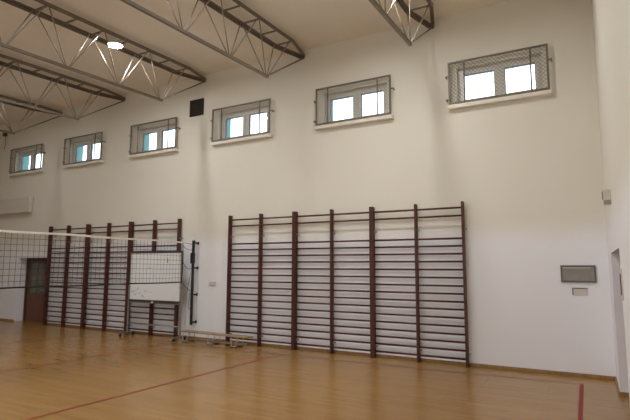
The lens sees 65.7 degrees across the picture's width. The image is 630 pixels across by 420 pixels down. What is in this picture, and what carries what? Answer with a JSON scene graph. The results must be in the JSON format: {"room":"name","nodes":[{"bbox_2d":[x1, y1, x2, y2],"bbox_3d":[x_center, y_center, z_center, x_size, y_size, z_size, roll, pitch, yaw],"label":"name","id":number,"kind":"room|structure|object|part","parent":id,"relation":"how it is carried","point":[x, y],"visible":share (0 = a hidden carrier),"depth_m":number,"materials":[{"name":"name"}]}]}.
{"room":"sports hall","nodes":[
{"label":"sports hall","id":0,"kind":"room"},
{"bbox_2d":[0,0,507,124],"bbox_3d":[-6.984,-3.999,8.826,21.700,0.728,11.880,-4,-8,29],"label":"ceiling","id":1,"kind":"structure","parent":0,"point":[311,23],"depth_m":10.46,"materials":[{"name":"paint"}]},
{"bbox_2d":[0,0,615,376],"bbox_3d":[-4.260,-0.148,13.430,21.000,6.950,0.440,-4,-8,29],"label":"wall","id":2,"kind":"structure","parent":0,"point":[527,174],"depth_m":10.15,"materials":[{"name":"paint"}]},
{"bbox_2d":[0,197,32,214],"bbox_3d":[-10.101,-0.128,16.378,1.940,0.510,0.156,-4,-8,29],"label":"wall panel","id":3,"kind":"object","parent":2,"relation":"attached to","point":[24,204],"visible":1,"depth_m":16.19,"materials":[{"name":"grey plastic"}]},
{"bbox_2d":[8,169,43,176],"bbox_3d":[-9.629,-1.228,16.324,1.830,0.075,0.220,-4,-8,29],"label":"window sill","id":4,"kind":"structure","parent":2,"relation":"attached to","point":[38,170],"depth_m":16.17,"materials":[{"name":"stone"}]},
{"bbox_2d":[9,144,45,173],"bbox_3d":[-9.650,-1.699,16.333,1.884,0.843,0.130,-4,-8,29],"label":"window grille","id":5,"kind":"object","parent":2,"relation":"in","point":[37,145],"visible":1,"depth_m":16.26,"materials":[{"name":"metal"}]},
{"bbox_2d":[19,149,42,170],"bbox_3d":[-9.478,-1.614,16.614,1.515,0.750,0.410,-4,-8,29],"label":"window","id":6,"kind":"structure","parent":2,"relation":"in","point":[38,152],"depth_m":16.77,"materials":[{"name":"white plastic"}]},
{"bbox_3d":[-9.858,-1.609,16.666,0.690,0.640,0.068,-4,-8,29],"label":"sash","id":7,"kind":"part","parent":6,"relation":"part of","materials":[{"name":"white plastic"}]},
{"bbox_2d":[0,95,62,133],"bbox_3d":[-10.905,-3.048,10.838,0.516,1.365,11.174,-4,-8,29],"label":"roof truss","id":8,"kind":"object","parent":2,"relation":"attached to","point":[1,96],"visible":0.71,"depth_m":14.60,"materials":[{"name":"metal"}]},
{"bbox_2d":[22,258,46,321],"bbox_3d":[-8.871,2.586,15.837,1.680,2.050,0.196,-4,-8,29],"label":"door","id":9,"kind":"structure","parent":2,"relation":"in","point":[33,307],"depth_m":15.97,"materials":[{"name":"brown wood"}]},
{"bbox_3d":[-9.098,2.227,15.995,0.770,1.000,0.015,-4,-8,29],"label":"glass pane","id":10,"kind":"part","parent":9,"relation":"part of","materials":[{"name":"glass"}]},
{"bbox_2d":[0,54,125,119],"bbox_3d":[-8.326,-3.207,9.413,0.516,1.365,11.174,-4,-8,29],"label":"roof truss","id":11,"kind":"object","parent":2,"relation":"attached to","point":[9,66],"visible":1,"depth_m":12.42,"materials":[{"name":"metal"}]},
{"bbox_2d":[42,224,86,328],"bbox_3d":[-7.442,1.966,14.633,1.840,3.010,0.165,-4,-8,29],"label":"wall bars","id":12,"kind":"object","parent":2,"relation":"attached to","point":[63,312],"visible":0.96,"depth_m":14.64,"materials":[{"name":"brown wood"}]},
{"bbox_3d":[-8.239,2.012,15.048,0.040,3.010,0.120,-4,-8,29],"label":"post","id":13,"kind":"part","parent":12,"relation":"part of","materials":[{"name":"brown wood"}]},
{"bbox_3d":[-7.462,1.964,14.618,0.040,3.010,0.120,-4,-8,29],"label":"post","id":14,"kind":"part","parent":12,"relation":"part of","materials":[{"name":"brown wood"}]},
{"bbox_3d":[-6.684,1.916,14.189,0.040,3.010,0.120,-4,-8,29],"label":"post","id":15,"kind":"part","parent":12,"relation":"part of","materials":[{"name":"brown wood"}]},
{"bbox_2d":[62,160,103,168],"bbox_3d":[-7.059,-1.387,14.904,1.830,0.075,0.220,-4,-8,29],"label":"window sill","id":16,"kind":"structure","parent":2,"relation":"attached to","point":[96,161],"depth_m":14.79,"materials":[{"name":"stone"}]},
{"bbox_2d":[62,132,105,164],"bbox_3d":[-7.081,-1.858,14.914,1.884,0.843,0.130,-4,-8,29],"label":"window grille","id":17,"kind":"object","parent":2,"relation":"in","point":[92,134],"visible":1,"depth_m":14.86,"materials":[{"name":"metal"}]},
{"bbox_2d":[73,138,100,162],"bbox_3d":[-6.909,-1.772,15.194,1.515,0.750,0.410,-4,-8,29],"label":"window","id":18,"kind":"structure","parent":2,"relation":"in","point":[76,146],"depth_m":15.26,"materials":[{"name":"white plastic"}]},
{"bbox_3d":[-7.288,-1.767,15.246,0.690,0.640,0.068,-4,-8,29],"label":"sash","id":19,"kind":"part","parent":18,"relation":"part of","materials":[{"name":"white plastic"}]},
{"bbox_3d":[-6.648,-1.807,14.893,0.655,0.640,0.068,-4,-8,29],"label":"sash","id":20,"kind":"part","parent":18,"relation":"part of","materials":[{"name":"white plastic"}]},
{"bbox_2d":[0,0,205,101],"bbox_3d":[-5.634,-3.373,7.926,0.516,1.365,11.174,-4,-8,29],"label":"roof truss","id":21,"kind":"object","parent":2,"relation":"attached to","point":[36,12],"visible":0.99,"depth_m":9.97,"materials":[{"name":"metal"}]},
{"bbox_2d":[108,39,122,48],"bbox_3d":[-4.304,-3.581,10.502,0.408,0.094,0.320,1,-7,-8],"label":"ceiling lamp","id":22,"kind":"object","parent":21,"relation":"hanging from","point":[113,44],"visible":0.91,"depth_m":10.44,"materials":[{"name":"grey plastic"}]},
{"bbox_2d":[108,43,121,47],"bbox_3d":[-4.304,-3.541,10.497,0.288,0.014,0.288,-4,-8,29],"label":"diffuser","id":23,"kind":"object","parent":22,"relation":"attached to","point":[113,45],"depth_m":10.48,"materials":[{"name":"white plastic"}]},
{"bbox_2d":[81,222,129,331],"bbox_3d":[-5.849,1.868,13.753,1.840,3.010,0.165,-4,-8,29],"label":"wall bars","id":24,"kind":"object","parent":2,"relation":"attached to","point":[107,257],"visible":0.91,"depth_m":13.76,"materials":[{"name":"brown wood"}]},
{"bbox_3d":[-6.647,1.914,14.168,0.040,3.010,0.120,-4,-8,29],"label":"post","id":25,"kind":"part","parent":24,"relation":"part of","materials":[{"name":"brown wood"}]},
{"bbox_3d":[-5.869,1.866,13.739,0.040,3.010,0.120,-4,-8,29],"label":"post","id":26,"kind":"part","parent":24,"relation":"part of","materials":[{"name":"brown wood"}]},
{"bbox_3d":[-5.091,1.818,13.309,0.040,3.010,0.120,-4,-8,29],"label":"post","id":27,"kind":"part","parent":24,"relation":"part of","materials":[{"name":"brown wood"}]},
{"bbox_2d":[128,148,178,158],"bbox_3d":[-4.429,-1.548,13.451,1.830,0.075,0.220,-4,-8,29],"label":"window sill","id":28,"kind":"structure","parent":2,"relation":"attached to","point":[172,150],"depth_m":13.34,"materials":[{"name":"stone"}]},
{"bbox_2d":[125,219,182,336],"bbox_3d":[-4.257,1.770,12.873,1.840,3.010,0.165,-4,-8,29],"label":"wall bars","id":29,"kind":"object","parent":2,"relation":"attached to","point":[151,307],"visible":0.59,"depth_m":12.80,"materials":[{"name":"brown wood"}]},
{"bbox_3d":[-5.054,1.816,13.289,0.040,3.010,0.120,-4,-8,29],"label":"post","id":30,"kind":"part","parent":29,"relation":"part of","materials":[{"name":"brown wood"}]},
{"bbox_3d":[-4.277,1.768,12.859,0.040,3.010,0.120,-4,-8,29],"label":"post","id":31,"kind":"part","parent":29,"relation":"part of","materials":[{"name":"brown wood"}]},
{"bbox_3d":[-3.499,1.720,12.429,0.040,3.010,0.120,-4,-8,29],"label":"post","id":32,"kind":"part","parent":29,"relation":"part of","materials":[{"name":"brown wood"}]},
{"bbox_2d":[128,117,180,154],"bbox_3d":[-4.451,-2.020,13.461,1.884,0.843,0.130,-4,-8,29],"label":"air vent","id":33,"kind":"object","parent":2,"relation":"in","point":[175,118],"visible":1,"depth_m":13.39,"materials":[{"name":"metal"}]},
{"bbox_2d":[140,124,174,151],"bbox_3d":[-4.279,-1.934,13.741,1.515,0.750,0.410,-4,-8,29],"label":"window","id":34,"kind":"structure","parent":2,"relation":"in","point":[159,132],"depth_m":13.75,"materials":[{"name":"white plastic"}]},
{"bbox_3d":[-4.659,-1.929,13.793,0.690,0.640,0.068,-4,-8,29],"label":"sash","id":35,"kind":"part","parent":34,"relation":"part of","materials":[{"name":"white plastic"}]},
{"bbox_3d":[-4.018,-1.969,13.440,0.655,0.640,0.068,-4,-8,29],"label":"sash","id":36,"kind":"part","parent":34,"relation":"part of","materials":[{"name":"white plastic"}]},
{"bbox_2d":[185,240,198,324],"bbox_3d":[-3.053,1.814,12.143,0.180,2.100,0.254,-4,-8,29],"label":"net post","id":37,"kind":"object","parent":2,"relation":"attached to","point":[192,255],"visible":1,"depth_m":12.07,"materials":[{"name":"black metal"}]},
{"bbox_2d":[0,230,192,290],"bbox_3d":[-5.447,0.912,8.004,0.115,1.234,9.575,-4,-8,29],"label":"net","id":38,"kind":"object","parent":37,"relation":"attached to","point":[5,231],"visible":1,"depth_m":9.67,"materials":[{"name":"black"}]},
{"bbox_3d":[-5.436,1.289,7.971,0.056,0.039,9.000,-4,-8,29],"label":"cord","id":39,"kind":"part","parent":38,"relation":"part of","materials":[{"name":"fabric"}]},
{"bbox_3d":[-3.038,1.806,12.080,0.056,2.040,0.050,-4,-8,29],"label":"rail","id":40,"kind":"part","parent":37,"relation":"part of","materials":[{"name":"black metal"}]},
{"bbox_2d":[189,98,203,116],"bbox_3d":[-3.115,-2.695,12.846,0.470,0.440,0.031,-4,-8,29],"label":"air vent","id":41,"kind":"object","parent":2,"relation":"in","point":[196,106],"visible":1,"depth_m":12.84,"materials":[{"name":"black metal"}]},
{"bbox_2d":[120,0,304,77],"bbox_3d":[-3.003,-3.535,6.473,0.516,1.365,11.174,-4,-8,29],"label":"roof truss","id":42,"kind":"object","parent":2,"relation":"attached to","point":[209,3],"visible":1,"depth_m":9.22,"materials":[{"name":"metal"}]},
{"bbox_2d":[209,281,215,285],"bbox_3d":[-2.526,1.806,11.980,0.200,0.100,0.026,-4,-8,29],"label":"wall socket","id":43,"kind":"object","parent":2,"relation":"attached to","point":[211,283],"visible":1,"depth_m":11.97,"materials":[{"name":"grey plastic"}]},
{"bbox_2d":[210,133,272,145],"bbox_3d":[-1.801,-1.710,11.999,1.830,0.075,0.220,-4,-8,29],"label":"window sill","id":44,"kind":"structure","parent":2,"relation":"attached to","point":[269,135],"depth_m":11.87,"materials":[{"name":"stone"}]},
{"bbox_2d":[210,98,273,141],"bbox_3d":[-1.823,-2.182,12.009,1.884,0.843,0.130,-4,-8,29],"label":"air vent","id":45,"kind":"object","parent":2,"relation":"in","point":[269,99],"visible":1,"depth_m":11.96,"materials":[{"name":"metal"}]},
{"bbox_2d":[222,107,267,138],"bbox_3d":[-1.650,-2.096,12.289,1.515,0.750,0.410,-4,-8,29],"label":"window","id":46,"kind":"structure","parent":2,"relation":"in","point":[262,110],"depth_m":12.18,"materials":[{"name":"white plastic"}]},
{"bbox_3d":[-2.030,-2.091,12.341,0.690,0.640,0.068,-4,-8,29],"label":"sash","id":47,"kind":"part","parent":46,"relation":"part of","materials":[{"name":"white plastic"}]},
{"bbox_3d":[-1.390,-2.131,11.988,0.655,0.640,0.068,-4,-8,29],"label":"sash","id":48,"kind":"part","parent":46,"relation":"part of","materials":[{"name":"white plastic"}]},
{"bbox_2d":[225,211,293,349],"bbox_3d":[-1.240,1.584,11.207,1.865,3.010,0.165,-4,-8,29],"label":"wall bars","id":49,"kind":"object","parent":2,"relation":"attached to","point":[260,249],"visible":0.94,"depth_m":11.18,"materials":[{"name":"brown wood"}]},
{"bbox_3d":[-2.048,1.631,11.628,0.040,3.010,0.120,-4,-8,29],"label":"post","id":50,"kind":"part","parent":49,"relation":"part of","materials":[{"name":"brown wood"}]},
{"bbox_3d":[-1.259,1.582,11.192,0.040,3.010,0.120,-4,-8,29],"label":"post","id":51,"kind":"part","parent":49,"relation":"part of","materials":[{"name":"brown wood"}]},
{"bbox_3d":[-0.470,1.534,10.756,0.040,3.010,0.120,-4,-8,29],"label":"post","id":52,"kind":"part","parent":49,"relation":"part of","materials":[{"name":"brown wood"}]},
{"bbox_2d":[0,318,614,379],"bbox_3d":[-4.373,3.252,12.846,21.000,0.058,0.018,-4,-8,29],"label":"baseboard","id":53,"kind":"structure","parent":2,"relation":"attached to","point":[55,324],"depth_m":9.46,"materials":[{"name":"brown wood"}]},
{"bbox_2d":[293,207,371,357],"bbox_3d":[0.375,1.484,10.315,1.865,3.010,0.165,-4,-8,29],"label":"wall bars","id":54,"kind":"object","parent":2,"relation":"attached to","point":[295,246],"visible":0.96,"depth_m":10.28,"materials":[{"name":"brown wood"}]},
{"bbox_3d":[-0.434,1.531,10.736,0.040,3.010,0.120,-4,-8,29],"label":"post","id":55,"kind":"part","parent":54,"relation":"part of","materials":[{"name":"brown wood"}]},
{"bbox_3d":[0.355,1.483,10.300,0.040,3.010,0.120,-4,-8,29],"label":"post","id":56,"kind":"part","parent":54,"relation":"part of","materials":[{"name":"brown wood"}]},
{"bbox_3d":[1.144,1.434,9.864,0.040,3.010,0.120,-4,-8,29],"label":"post","id":57,"kind":"part","parent":54,"relation":"part of","materials":[{"name":"brown wood"}]},
{"bbox_2d":[314,114,393,130],"bbox_3d":[0.833,-1.873,10.544,1.830,0.075,0.220,-4,-8,29],"label":"window sill","id":58,"kind":"structure","parent":2,"relation":"attached to","point":[390,116],"depth_m":10.43,"materials":[{"name":"stone"}]},
{"bbox_2d":[313,75,394,125],"bbox_3d":[0.812,-2.344,10.553,1.884,0.843,0.130,-4,-8,29],"label":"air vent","id":59,"kind":"object","parent":2,"relation":"in","point":[389,76],"visible":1,"depth_m":10.49,"materials":[{"name":"metal"}]},
{"bbox_2d":[326,84,386,121],"bbox_3d":[0.984,-2.258,10.834,1.515,0.750,0.410,-4,-8,29],"label":"window","id":60,"kind":"structure","parent":2,"relation":"in","point":[367,91],"depth_m":10.69,"materials":[{"name":"white plastic"}]},
{"bbox_3d":[0.604,-2.254,10.886,0.690,0.640,0.068,-4,-8,29],"label":"sash","id":61,"kind":"part","parent":60,"relation":"part of","materials":[{"name":"white plastic"}]},
{"bbox_3d":[1.244,-2.293,10.532,0.655,0.640,0.068,-4,-8,29],"label":"sash","id":62,"kind":"part","parent":60,"relation":"part of","materials":[{"name":"white plastic"}]},
{"bbox_2d":[369,0,434,45],"bbox_3d":[-0.346,-3.699,5.005,0.516,1.365,11.174,-4,-8,29],"label":"roof truss","id":63,"kind":"object","parent":2,"relation":"attached to","point":[410,14],"visible":1,"depth_m":8.65,"materials":[{"name":"metal"}]},
{"bbox_2d":[371,201,470,366],"bbox_3d":[1.989,1.385,9.423,1.865,3.010,0.165,-4,-8,29],"label":"wall bars","id":64,"kind":"object","parent":2,"relation":"attached to","point":[415,209],"visible":1,"depth_m":9.35,"materials":[{"name":"brown wood"}]},
{"bbox_3d":[1.181,1.432,9.844,0.040,3.010,0.120,-4,-8,29],"label":"post","id":65,"kind":"part","parent":64,"relation":"part of","materials":[{"name":"brown wood"}]},
{"bbox_3d":[1.970,1.383,9.408,0.040,3.010,0.120,-4,-8,29],"label":"post","id":66,"kind":"part","parent":64,"relation":"part of","materials":[{"name":"brown wood"}]},
{"bbox_3d":[2.759,1.335,8.972,0.040,3.010,0.120,-4,-8,29],"label":"post","id":67,"kind":"part","parent":64,"relation":"part of","materials":[{"name":"brown wood"}]},
{"bbox_2d":[445,43,551,104],"bbox_3d":[3.396,-2.503,9.126,1.884,0.843,0.130,-4,-8,29],"label":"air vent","id":68,"kind":"object","parent":2,"relation":"in","point":[546,44],"visible":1,"depth_m":9.05,"materials":[{"name":"metal"}]},
{"bbox_2d":[447,89,551,110],"bbox_3d":[3.418,-2.032,9.116,1.830,0.075,0.220,-4,-8,29],"label":"window sill","id":69,"kind":"structure","parent":2,"relation":"attached to","point":[543,93],"depth_m":9.01,"materials":[{"name":"stone"}]},
{"bbox_2d":[458,55,542,103],"bbox_3d":[3.569,-2.418,9.406,1.515,0.750,0.410,-4,-8,29],"label":"window","id":70,"kind":"structure","parent":2,"relation":"in","point":[498,74],"depth_m":9.26,"materials":[{"name":"white plastic"}]},
{"bbox_3d":[3.189,-2.413,9.458,0.690,0.640,0.068,-4,-8,29],"label":"sash","id":71,"kind":"part","parent":70,"relation":"part of","materials":[{"name":"white plastic"}]},
{"bbox_3d":[3.829,-2.452,9.104,0.655,0.640,0.068,-4,-8,29],"label":"sash","id":72,"kind":"part","parent":70,"relation":"part of","materials":[{"name":"white plastic"}]},
{"bbox_2d":[560,265,596,282],"bbox_3d":[4.414,1.071,8.182,0.524,0.284,0.028,-4,-8,29],"label":"hatch","id":73,"kind":"object","parent":2,"relation":"attached to","point":[569,273],"visible":1,"depth_m":8.18,"materials":[{"name":"grey metal"}]},
{"bbox_3d":[4.418,1.072,8.188,0.468,0.228,0.014,-4,-8,29],"label":"plate","id":74,"kind":"part","parent":73,"relation":"part of","materials":[{"name":"grey metal"}]},
{"bbox_2d":[0,320,629,419],"bbox_3d":[-6.735,2.827,8.203,22.000,0.200,12.460,-4,-8,29],"label":"floor","id":75,"kind":"structure","parent":0,"point":[280,387],"depth_m":7.42,"materials":[{"name":"brown wood"}]},
{"bbox_2d":[0,344,167,371],"bbox_3d":[-5.999,2.608,7.189,0.040,0.002,9.668,-4,-8,32],"label":"court line","id":76,"kind":"object","parent":75,"relation":"on","point":[165,344],"visible":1,"depth_m":9.41,"materials":[{"name":"red paint"}]},
{"bbox_2d":[26,355,277,419],"bbox_3d":[-3.289,2.448,5.754,0.045,0.002,9.767,-4,-8,31],"label":"court line","id":77,"kind":"object","parent":75,"relation":"on","point":[275,355],"visible":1,"depth_m":6.97,"materials":[{"name":"red paint"}]},
{"bbox_2d":[119,251,186,341],"bbox_3d":[-4.082,2.134,12.349,1.898,2.165,0.473,-4,-8,29],"label":"whiteboard","id":78,"kind":"object","parent":75,"relation":"on","point":[171,293],"visible":1,"depth_m":12.37,"materials":[{"name":"white plastic"}]},
{"bbox_3d":[-4.855,1.737,12.846,0.024,1.185,0.040,-4,-8,29],"label":"rail","id":79,"kind":"part","parent":78,"relation":"part of","materials":[{"name":"grey metal"}]},
{"bbox_2d":[128,299,179,302],"bbox_3d":[-4.082,2.297,12.330,1.790,0.037,0.072,-4,-8,29],"label":"tray","id":80,"kind":"object","parent":78,"relation":"on","point":[129,300],"depth_m":12.28,"materials":[{"name":"grey metal"}]},
{"bbox_3d":[-4.075,2.352,12.336,1.790,0.030,0.030,-4,-8,29],"label":"rail","id":81,"kind":"part","parent":78,"relation":"part of","materials":[{"name":"grey metal"}]},
{"bbox_3d":[-4.073,1.689,12.414,1.750,1.195,0.024,-4,-8,29],"label":"board panel","id":82,"kind":"part","parent":78,"relation":"part of","materials":[{"name":"white plastic"}]},
{"bbox_3d":[-4.071,1.083,12.486,1.790,0.045,0.040,-4,-8,29],"label":"rail","id":83,"kind":"part","parent":78,"relation":"part of","materials":[{"name":"grey metal"}]},
{"bbox_3d":[-3.291,1.640,11.982,0.024,1.185,0.040,-4,-8,29],"label":"rail","id":84,"kind":"part","parent":78,"relation":"part of","materials":[{"name":"grey metal"}]},
{"bbox_2d":[180,330,252,347],"bbox_3d":[-2.301,2.974,11.243,2.060,0.250,0.276,-4,-8,32],"label":"bench","id":85,"kind":"object","parent":75,"relation":"on","point":[189,338],"visible":1,"depth_m":11.16,"materials":[{"name":"brown wood"}]},
{"bbox_3d":[-2.300,2.862,11.257,2.060,0.025,0.230,-4,-8,32],"label":"seat","id":86,"kind":"part","parent":85,"relation":"part of","materials":[{"name":"brown wood"}]},
{"bbox_3d":[-1.732,2.939,10.891,0.218,0.215,0.258,-4,-8,32],"label":"leg","id":87,"kind":"part","parent":85,"relation":"part of","materials":[{"name":"silver metal"}]},
{"bbox_2d":[114,338,574,383],"bbox_3d":[-0.558,2.944,9.876,10.375,0.002,0.032,-3,-8,27],"label":"court line","id":88,"kind":"object","parent":75,"relation":"on","point":[114,338],"visible":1,"depth_m":9.07,"materials":[{"name":"red paint"}]},
{"bbox_2d":[578,384,583,419],"bbox_3d":[1.684,2.160,3.160,0.055,0.002,10.030,-4,-8,29],"label":"court line","id":89,"kind":"object","parent":75,"relation":"on","point":[581,390],"visible":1,"depth_m":6.48,"materials":[{"name":"red paint"}]},
{"bbox_2d":[591,0,629,398],"bbox_3d":[2.386,-1.304,3.430,0.400,6.950,11.580,-4,-8,29],"label":"wall","id":90,"kind":"structure","parent":0,"point":[611,18],"depth_m":4.93,"materials":[{"name":"paint"}]},
{"bbox_2d":[602,189,610,204],"bbox_3d":[3.732,-0.161,6.247,0.092,0.190,0.126,-4,-8,29],"label":"alarm box","id":91,"kind":"object","parent":90,"relation":"attached to","point":[606,195],"visible":0.97,"depth_m":6.20,"materials":[{"name":"grey plastic"}]},
{"bbox_2d":[620,269,623,300],"bbox_3d":[3.129,0.760,4.979,0.020,0.320,0.100,-4,-8,29],"label":"switch plate","id":92,"kind":"object","parent":90,"relation":"attached to","point":[621,278],"visible":0.98,"depth_m":4.94,"materials":[{"name":"beige plastic"}]},
{"bbox_2d":[615,377,628,396],"bbox_3d":[2.182,2.101,2.884,0.238,0.058,11.142,-4,-8,29],"label":"baseboard","id":93,"kind":"structure","parent":90,"relation":"attached to","point":[624,394],"depth_m":6.81,"materials":[{"name":"brown wood"}]}
]}

